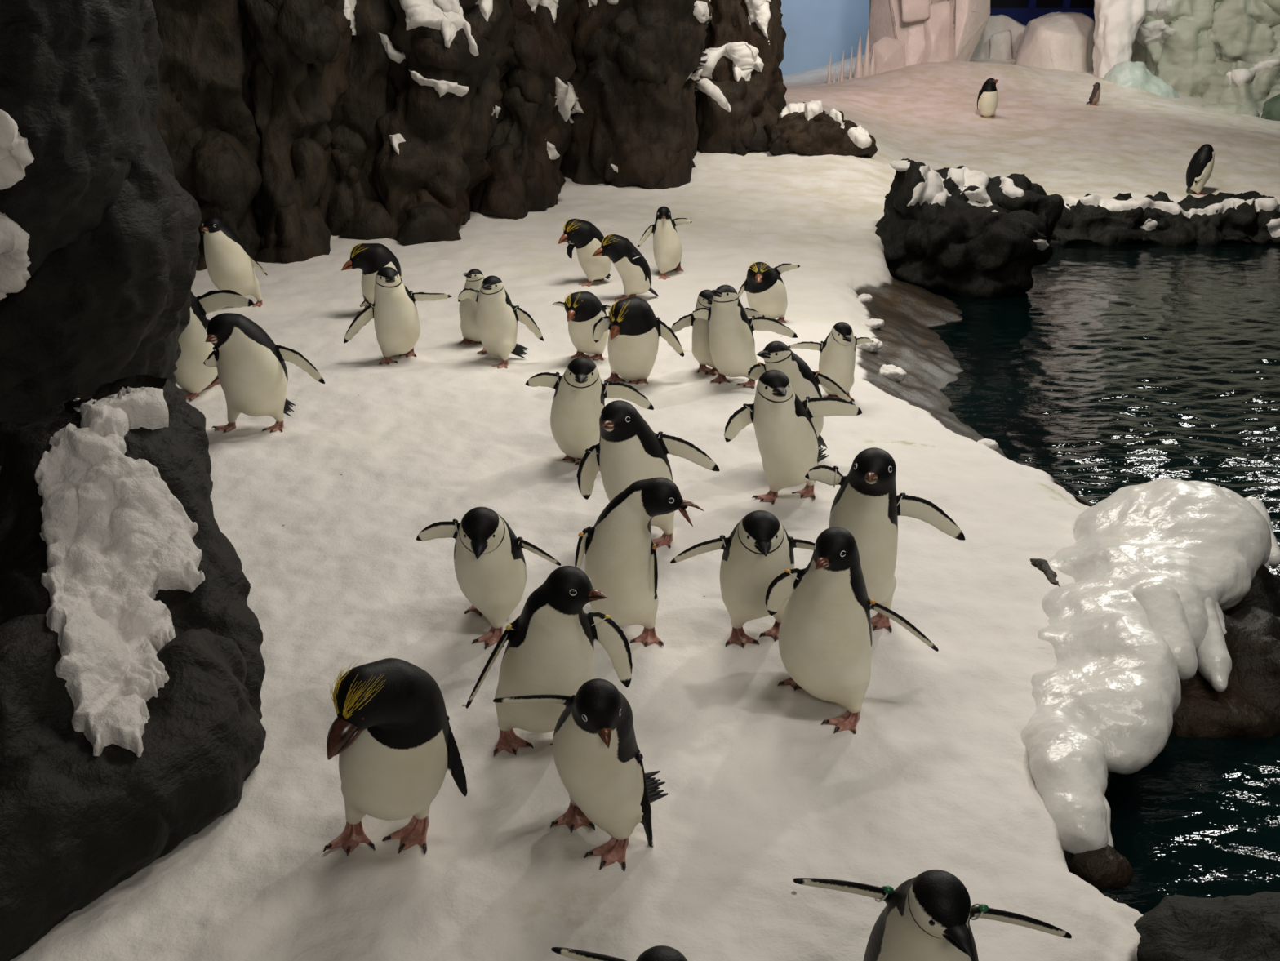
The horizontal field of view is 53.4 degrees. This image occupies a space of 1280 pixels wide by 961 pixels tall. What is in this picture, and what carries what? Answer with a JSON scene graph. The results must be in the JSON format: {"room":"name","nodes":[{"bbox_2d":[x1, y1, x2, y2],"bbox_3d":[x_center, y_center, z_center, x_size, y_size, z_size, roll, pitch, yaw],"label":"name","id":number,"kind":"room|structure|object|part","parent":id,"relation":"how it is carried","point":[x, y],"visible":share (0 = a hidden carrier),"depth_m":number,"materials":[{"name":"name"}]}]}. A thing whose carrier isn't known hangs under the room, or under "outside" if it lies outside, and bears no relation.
{"room":"penguin enclosure","nodes":[
{"label":"penguin enclosure","id":0,"kind":"room"},
{"bbox_2d":[151,0,786,271],"bbox_3d":[-2.068,-5.338,14.938,10.376,6.665,5.484,-8,21,-23],"label":"wall","id":1,"kind":"structure","parent":0,"point":[295,125],"depth_m":13.26,"materials":[{"name":"brown stone"}]},
{"bbox_2d":[10,53,1279,960],"bbox_3d":[1.925,-4.841,19.095,69.300,2.784,36.750,0,19,0],"label":"snowy ground","id":2,"kind":"structure","parent":0,"point":[323,516],"depth_m":5.32,"materials":[{"name":"white snow"}]},
{"bbox_2d":[0,0,202,423],"bbox_3d":[-3.825,-1.587,6.446,3.142,3.792,2.537,0,19,0],"label":"rock wall","id":3,"kind":"structure","parent":2,"relation":"on","point":[100,236],"depth_m":6.18,"materials":[{"name":"black stone"}]},
{"bbox_2d":[0,374,266,960],"bbox_3d":[-2.209,0.550,4.521,1.597,1.431,3.485,-8,21,-23],"label":"boulder","id":4,"kind":"object","parent":2,"relation":"on","point":[132,668],"visible":0.99,"depth_m":3.90,"materials":[{"name":"black stone"}]},
{"bbox_2d":[173,289,253,400],"bbox_3d":[-2.807,-0.953,8.279,0.573,0.789,0.376,-8,21,-21],"label":"penguin","id":5,"kind":"object","parent":2,"relation":"on","point":[192,375],"visible":0.54,"depth_m":8.15},
{"bbox_2d":[200,216,266,307],"bbox_3d":[-3.419,-1.850,10.791,0.503,0.771,0.374,0,19,0],"label":"penguin","id":6,"kind":"object","parent":2,"relation":"on","point":[229,265],"visible":0.92,"depth_m":10.65},
{"bbox_2d":[203,312,324,432],"bbox_3d":[-2.204,-0.638,7.435,0.645,0.716,0.384,-8,21,-23],"label":"penguin","id":7,"kind":"object","parent":2,"relation":"on","point":[252,371],"visible":1,"depth_m":7.28},
{"bbox_2d":[341,242,402,313],"bbox_3d":[-2.223,-1.675,10.562,0.506,0.630,0.343,-8,21,-21],"label":"penguin","id":8,"kind":"object","parent":2,"relation":"on","point":[370,258],"visible":0.57,"depth_m":10.43},
{"bbox_2d":[323,657,466,855],"bbox_3d":[-0.706,0.743,3.494,0.422,0.674,0.371,-14,24,-35],"label":"penguin","id":9,"kind":"object","parent":2,"relation":"on","point":[392,735],"visible":1,"depth_m":3.37},
{"bbox_2d":[343,266,451,364],"bbox_3d":[-1.730,-1.190,9.083,0.702,0.678,0.391,10,22,27],"label":"penguin","id":10,"kind":"object","parent":2,"relation":"on","point":[393,310],"visible":1,"depth_m":9.00},
{"bbox_2d":[458,268,484,344],"bbox_3d":[-1.238,-1.316,9.592,0.278,0.572,0.290,-15,24,-37],"label":"penguin","id":11,"kind":"object","parent":2,"relation":"on","point":[474,277],"visible":0.58,"depth_m":9.49},
{"bbox_2d":[416,506,561,649],"bbox_3d":[-0.572,0.334,4.905,0.447,0.548,0.386,16,25,38],"label":"penguin","id":12,"kind":"object","parent":2,"relation":"on","point":[490,563],"visible":1,"depth_m":4.82},
{"bbox_2d":[457,275,543,368],"bbox_3d":[-1.015,-1.153,9.096,0.538,0.629,0.376,12,22,30],"label":"penguin","id":13,"kind":"object","parent":2,"relation":"on","point":[497,317],"visible":1,"depth_m":9.03},
{"bbox_2d":[466,565,632,755],"bbox_3d":[-0.286,0.578,4.039,0.414,0.685,0.358,12,23,31],"label":"penguin","id":14,"kind":"object","parent":2,"relation":"on","point":[549,649],"visible":0.84,"depth_m":3.96},
{"bbox_2d":[493,678,667,871],"bbox_3d":[-0.156,0.788,3.561,0.338,0.606,0.366,12,23,32],"label":"penguin","id":15,"kind":"object","parent":2,"relation":"on","point":[597,757],"visible":1,"depth_m":3.46},
{"bbox_2d":[552,290,611,360],"bbox_3d":[-0.413,-1.118,9.123,0.397,0.510,0.311,-13,23,-32],"label":"penguin","id":16,"kind":"object","parent":2,"relation":"on","point":[584,309],"visible":0.92,"depth_m":9.01},
{"bbox_2d":[557,217,610,286],"bbox_3d":[-0.509,-2.105,11.675,0.532,0.611,0.308,-10,22,-27],"label":"penguin","id":17,"kind":"object","parent":2,"relation":"on","point":[584,235],"visible":0.96,"depth_m":11.60},
{"bbox_2d":[525,356,653,465],"bbox_3d":[-0.271,-0.379,6.901,0.561,0.615,0.414,14,23,34],"label":"penguin","id":18,"kind":"object","parent":2,"relation":"on","point":[578,402],"visible":0.84,"depth_m":6.81},
{"bbox_2d":[551,945,687,960],"bbox_3d":[0.050,1.123,2.474,0.315,0.698,0.340,17,25,39],"label":"penguin","id":19,"kind":"object","parent":2,"relation":"on","point":[660,953],"visible":1,"depth_m":2.27},
{"bbox_2d":[591,232,658,301],"bbox_3d":[-0.124,-1.861,11.072,0.576,0.585,0.266,0,19,0],"label":"penguin","id":20,"kind":"object","parent":2,"relation":"on","point":[634,271],"visible":0.97,"depth_m":10.96},
{"bbox_2d":[592,296,684,383],"bbox_3d":[-0.029,-0.940,8.505,0.528,0.600,0.387,-11,22,-28],"label":"penguin","id":21,"kind":"object","parent":2,"relation":"on","point":[635,331],"visible":0.99,"depth_m":8.38},
{"bbox_2d":[574,477,704,647],"bbox_3d":[-0.030,0.313,4.815,0.305,0.702,0.458,-18,26,-41],"label":"penguin","id":22,"kind":"object","parent":2,"relation":"on","point":[620,551],"visible":0.93,"depth_m":4.75},
{"bbox_2d":[577,400,719,548],"bbox_3d":[0.024,-0.050,5.769,0.595,0.694,0.322,-8,21,-21],"label":"penguin","id":23,"kind":"object","parent":2,"relation":"on","point":[628,451],"visible":0.71,"depth_m":5.62},
{"bbox_2d":[637,205,692,279],"bbox_3d":[0.238,-2.265,12.073,0.447,0.669,0.299,-13,23,-32],"label":"penguin","id":24,"kind":"object","parent":2,"relation":"on","point":[667,245],"visible":1,"depth_m":11.99},
{"bbox_2d":[671,289,764,375],"bbox_3d":[0.519,-1.009,8.633,0.573,0.585,0.305,10,22,26],"label":"penguin","id":25,"kind":"object","parent":2,"relation":"on","point":[700,326],"visible":0.58,"depth_m":8.59},
{"bbox_2d":[670,510,814,648],"bbox_3d":[0.409,0.364,4.814,0.451,0.576,0.389,-17,25,-40],"label":"penguin","id":26,"kind":"object","parent":2,"relation":"on","point":[759,548],"visible":0.81,"depth_m":4.72},
{"bbox_2d":[692,284,797,388],"bbox_3d":[0.673,-0.962,8.370,0.649,0.675,0.326,-7,20,-20],"label":"penguin","id":27,"kind":"object","parent":2,"relation":"on","point":[731,340],"visible":0.95,"depth_m":8.26},
{"bbox_2d":[737,260,799,322],"bbox_3d":[1.015,-1.521,10.263,0.438,0.519,0.320,-13,23,-33],"label":"penguin","id":28,"kind":"object","parent":2,"relation":"on","point":[764,286],"visible":0.92,"depth_m":10.15},
{"bbox_2d":[724,369,862,503],"bbox_3d":[0.761,-0.229,6.361,0.603,0.689,0.331,-10,22,-26],"label":"penguin","id":29,"kind":"object","parent":2,"relation":"on","point":[786,436],"visible":0.97,"depth_m":6.28},
{"bbox_2d":[747,340,852,448],"bbox_3d":[0.855,-0.434,6.956,0.558,0.694,0.278,-7,20,-20],"label":"penguin","id":30,"kind":"object","parent":2,"relation":"on","point":[776,355],"visible":0.43,"depth_m":6.80},
{"bbox_2d":[763,100,877,157],"bbox_3d":[2.453,-4.734,17.297,1.572,0.833,0.690,0,19,0],"label":"rock","id":31,"kind":"object","parent":2,"relation":"on","point":[804,128],"visible":0.96,"depth_m":17.10,"materials":[{"name":"brown stone"}]},
{"bbox_2d":[787,321,873,401],"bbox_3d":[1.203,-0.758,8.088,0.400,0.521,0.382,-18,26,-41],"label":"penguin","id":32,"kind":"object","parent":2,"relation":"on","point":[837,362],"visible":0.84,"depth_m":8.01},
{"bbox_2d":[765,526,938,733],"bbox_3d":[0.690,0.474,4.321,0.518,0.715,0.408,16,25,39],"label":"penguin","id":33,"kind":"object","parent":2,"relation":"on","point":[825,632],"visible":1,"depth_m":4.24},
{"bbox_2d":[857,293,872,302],"bbox_3d":[2.049,-1.654,11.598,0.140,0.102,0.143,0,19,0],"label":"clump","id":34,"kind":"object","parent":2,"relation":"on","point":[868,298],"visible":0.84,"depth_m":11.55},
{"bbox_2d":[855,337,883,351],"bbox_3d":[1.756,-1.044,9.831,0.247,0.123,0.176,0,19,0],"label":"clump","id":35,"kind":"object","parent":2,"relation":"on","point":[877,344],"visible":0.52,"depth_m":9.77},
{"bbox_2d":[864,318,884,328],"bbox_3d":[1.941,-1.294,10.526,0.172,0.096,0.149,0,19,0],"label":"clump","id":36,"kind":"object","parent":2,"relation":"on","point":[876,323],"visible":1,"depth_m":10.48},
{"bbox_2d":[804,447,964,632],"bbox_3d":[0.937,0.227,4.908,0.530,0.781,0.352,-12,23,-31],"label":"penguin","id":37,"kind":"object","parent":2,"relation":"on","point":[867,504],"visible":0.71,"depth_m":4.79},
{"bbox_2d":[879,364,906,381],"bbox_3d":[1.862,-0.794,9.423,0.204,0.119,0.206,0,19,0],"label":"clump","id":38,"kind":"object","parent":2,"relation":"on","point":[893,372],"visible":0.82,"depth_m":9.35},
{"bbox_2d":[826,0,990,84],"bbox_3d":[5.608,-10.073,26.330,3.626,4.145,2.175,0,19,0],"label":"ice formation","id":39,"kind":"object","parent":2,"relation":"on","point":[901,33],"visible":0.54,"depth_m":25.92,"materials":[{"name":"white ice"}]},
{"bbox_2d":[793,869,1071,960],"bbox_3d":[0.586,1.050,2.612,0.464,0.726,0.369,-17,25,-40],"label":"penguin","id":40,"kind":"object","parent":2,"relation":"on","point":[927,917],"visible":1,"depth_m":2.44},
{"bbox_2d":[875,158,1064,298],"bbox_3d":[3.531,-2.729,13.787,2.084,1.469,1.931,0,19,0],"label":"boulder","id":41,"kind":"object","parent":2,"relation":"on","point":[962,231],"visible":0.92,"depth_m":13.22,"materials":[{"name":"black stone"}]},
{"bbox_2d":[977,77,998,118],"bbox_3d":[6.006,-6.577,21.901,0.352,0.665,0.320,12,23,32],"label":"penguin","id":42,"kind":"object","parent":2,"relation":"on","point":[988,96],"visible":1,"depth_m":21.81},
{"bbox_2d":[977,438,998,450],"bbox_3d":[2.050,-0.209,7.548,0.139,0.078,0.132,0,19,0],"label":"clump","id":43,"kind":"object","parent":2,"relation":"on","point":[992,444],"visible":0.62,"depth_m":7.50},
{"bbox_2d":[971,14,1026,59],"bbox_3d":[8.150,-9.284,28.401,1.989,2.081,1.600,0,19,0],"label":"block","id":44,"kind":"object","parent":2,"relation":"on","point":[1001,37],"visible":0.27,"depth_m":27.76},
{"bbox_2d":[1014,11,1094,71],"bbox_3d":[8.921,-8.765,26.877,2.107,2.150,1.634,0,19,0],"label":"boulder","id":45,"kind":"object","parent":2,"relation":"on","point":[1064,41],"visible":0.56,"depth_m":26.16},
{"bbox_2d":[1086,82,1100,105],"bbox_3d":[8.168,-6.956,22.912,0.232,0.406,0.174,0,19,0],"label":"penguin","id":46,"kind":"object","parent":2,"relation":"on","point":[1094,98],"visible":1,"depth_m":22.86},
{"bbox_2d":[1068,844,1134,889],"bbox_3d":[1.395,1.165,3.877,0.195,0.135,0.190,0,19,0],"label":"rock","id":47,"kind":"object","parent":2,"relation":"on","point":[1104,868],"visible":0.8,"depth_m":3.80,"materials":[{"name":"brown stone"}]},
{"bbox_2d":[927,240,1279,914],"bbox_3d":[4.219,-1.661,12.517,10.222,0.039,22.092,15,24,36],"label":"pool water","id":48,"kind":"object","parent":2,"relation":"in","point":[1137,362],"visible":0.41,"depth_m":9.29,"materials":[{"name":"black liquid"}]},
{"bbox_2d":[1170,564,1279,738],"bbox_3d":[2.516,0.736,5.313,0.695,0.591,1.277,12,23,31],"label":"rock","id":49,"kind":"object","parent":48,"relation":"in","point":[1249,707],"visible":0.34,"depth_m":5.01,"materials":[{"name":"black stone"}]},
{"bbox_2d":[1092,0,1146,77],"bbox_3d":[9.281,-9.732,25.105,1.556,4.901,1.011,0,19,0],"label":"column","id":50,"kind":"structure","parent":2,"relation":"on","point":[1117,22],"depth_m":25.03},
{"bbox_2d":[1020,478,1279,854],"bbox_3d":[1.919,0.513,5.173,0.955,0.526,3.097,12,23,31],"label":"formation","id":51,"kind":"object","parent":2,"relation":"on","point":[1155,566],"visible":0.92,"depth_m":4.95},
{"bbox_2d":[1102,60,1207,104],"bbox_3d":[10.093,-7.568,24.792,2.191,1.155,0.927,0,19,0],"label":"mound","id":52,"kind":"object","parent":2,"relation":"on","point":[1127,73],"visible":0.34,"depth_m":24.46,"materials":[{"name":"white ice"}]},
{"bbox_2d":[1049,191,1279,246],"bbox_3d":[9.005,-3.429,16.943,8.148,0.822,1.336,0,19,0],"label":"rock ledge","id":53,"kind":"object","parent":2,"relation":"on","point":[1251,216],"visible":0.91,"depth_m":16.58,"materials":[{"name":"black stone"}]},
{"bbox_2d":[1186,143,1214,195],"bbox_3d":[7.604,-4.221,17.288,0.332,0.680,0.319,0,19,0],"label":"penguin","id":54,"kind":"object","parent":2,"relation":"on","point":[1200,167],"visible":1,"depth_m":17.18},
{"bbox_2d":[1200,102,1259,116],"bbox_3d":[11.155,-6.926,24.272,1.262,0.552,0.804,0,19,0],"label":"rock","id":55,"kind":"object","parent":2,"relation":"on","point":[1239,108],"visible":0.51,"depth_m":23.95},
{"bbox_2d":[1261,93,1279,120],"bbox_3d":[12.347,-6.884,23.854,1.340,0.947,0.894,0,19,0],"label":"rock","id":56,"kind":"object","parent":2,"relation":"on","point":[1271,109],"visible":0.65,"depth_m":23.69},
{"bbox_2d":[778,0,869,75],"bbox_3d":[2.500,-11.136,32.283,13.000,6.200,0.300,0,19,0],"label":"wall","id":57,"kind":"structure","parent":0,"point":[814,29],"depth_m":32.06,"materials":[{"name":"blue paint"}]},
{"bbox_2d":[990,0,1095,25],"bbox_3d":[9.442,-10.909,28.916,3.703,1.728,0.210,0,19,0],"label":"window","id":58,"kind":"structure","parent":0,"point":[1023,11],"depth_m":28.93,"materials":[{"name":"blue glass"}]},
{"bbox_3d":[8.378,-11.134,28.885,0.912,0.897,0.020,0,19,0],"label":"pane","id":59,"kind":"part","parent":58,"relation":"part of","materials":[{"name":"black glass"}]},
{"bbox_3d":[9.290,-11.134,28.885,0.648,0.897,0.020,0,19,0],"label":"pane","id":60,"kind":"part","parent":58,"relation":"part of","materials":[{"name":"black glass"}]},
{"bbox_3d":[10.169,-11.134,28.885,0.846,0.897,0.020,0,19,0],"label":"pane","id":61,"kind":"part","parent":58,"relation":"part of","materials":[{"name":"black glass"}]},
{"bbox_2d":[1130,0,1279,112],"bbox_3d":[15.115,-9.017,25.925,10.567,4.686,3.926,4,20,12],"label":"wall","id":62,"kind":"structure","parent":0,"point":[1217,51],"depth_m":25.63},
{"bbox_2d":[1133,891,1279,960],"bbox_3d":[1.509,1.341,3.172,1.163,0.491,0.752,-18,26,-41],"label":"rock","id":63,"kind":"object","parent":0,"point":[1180,927],"visible":0.88,"depth_m":3.32,"materials":[{"name":"grey stone"}]}
]}

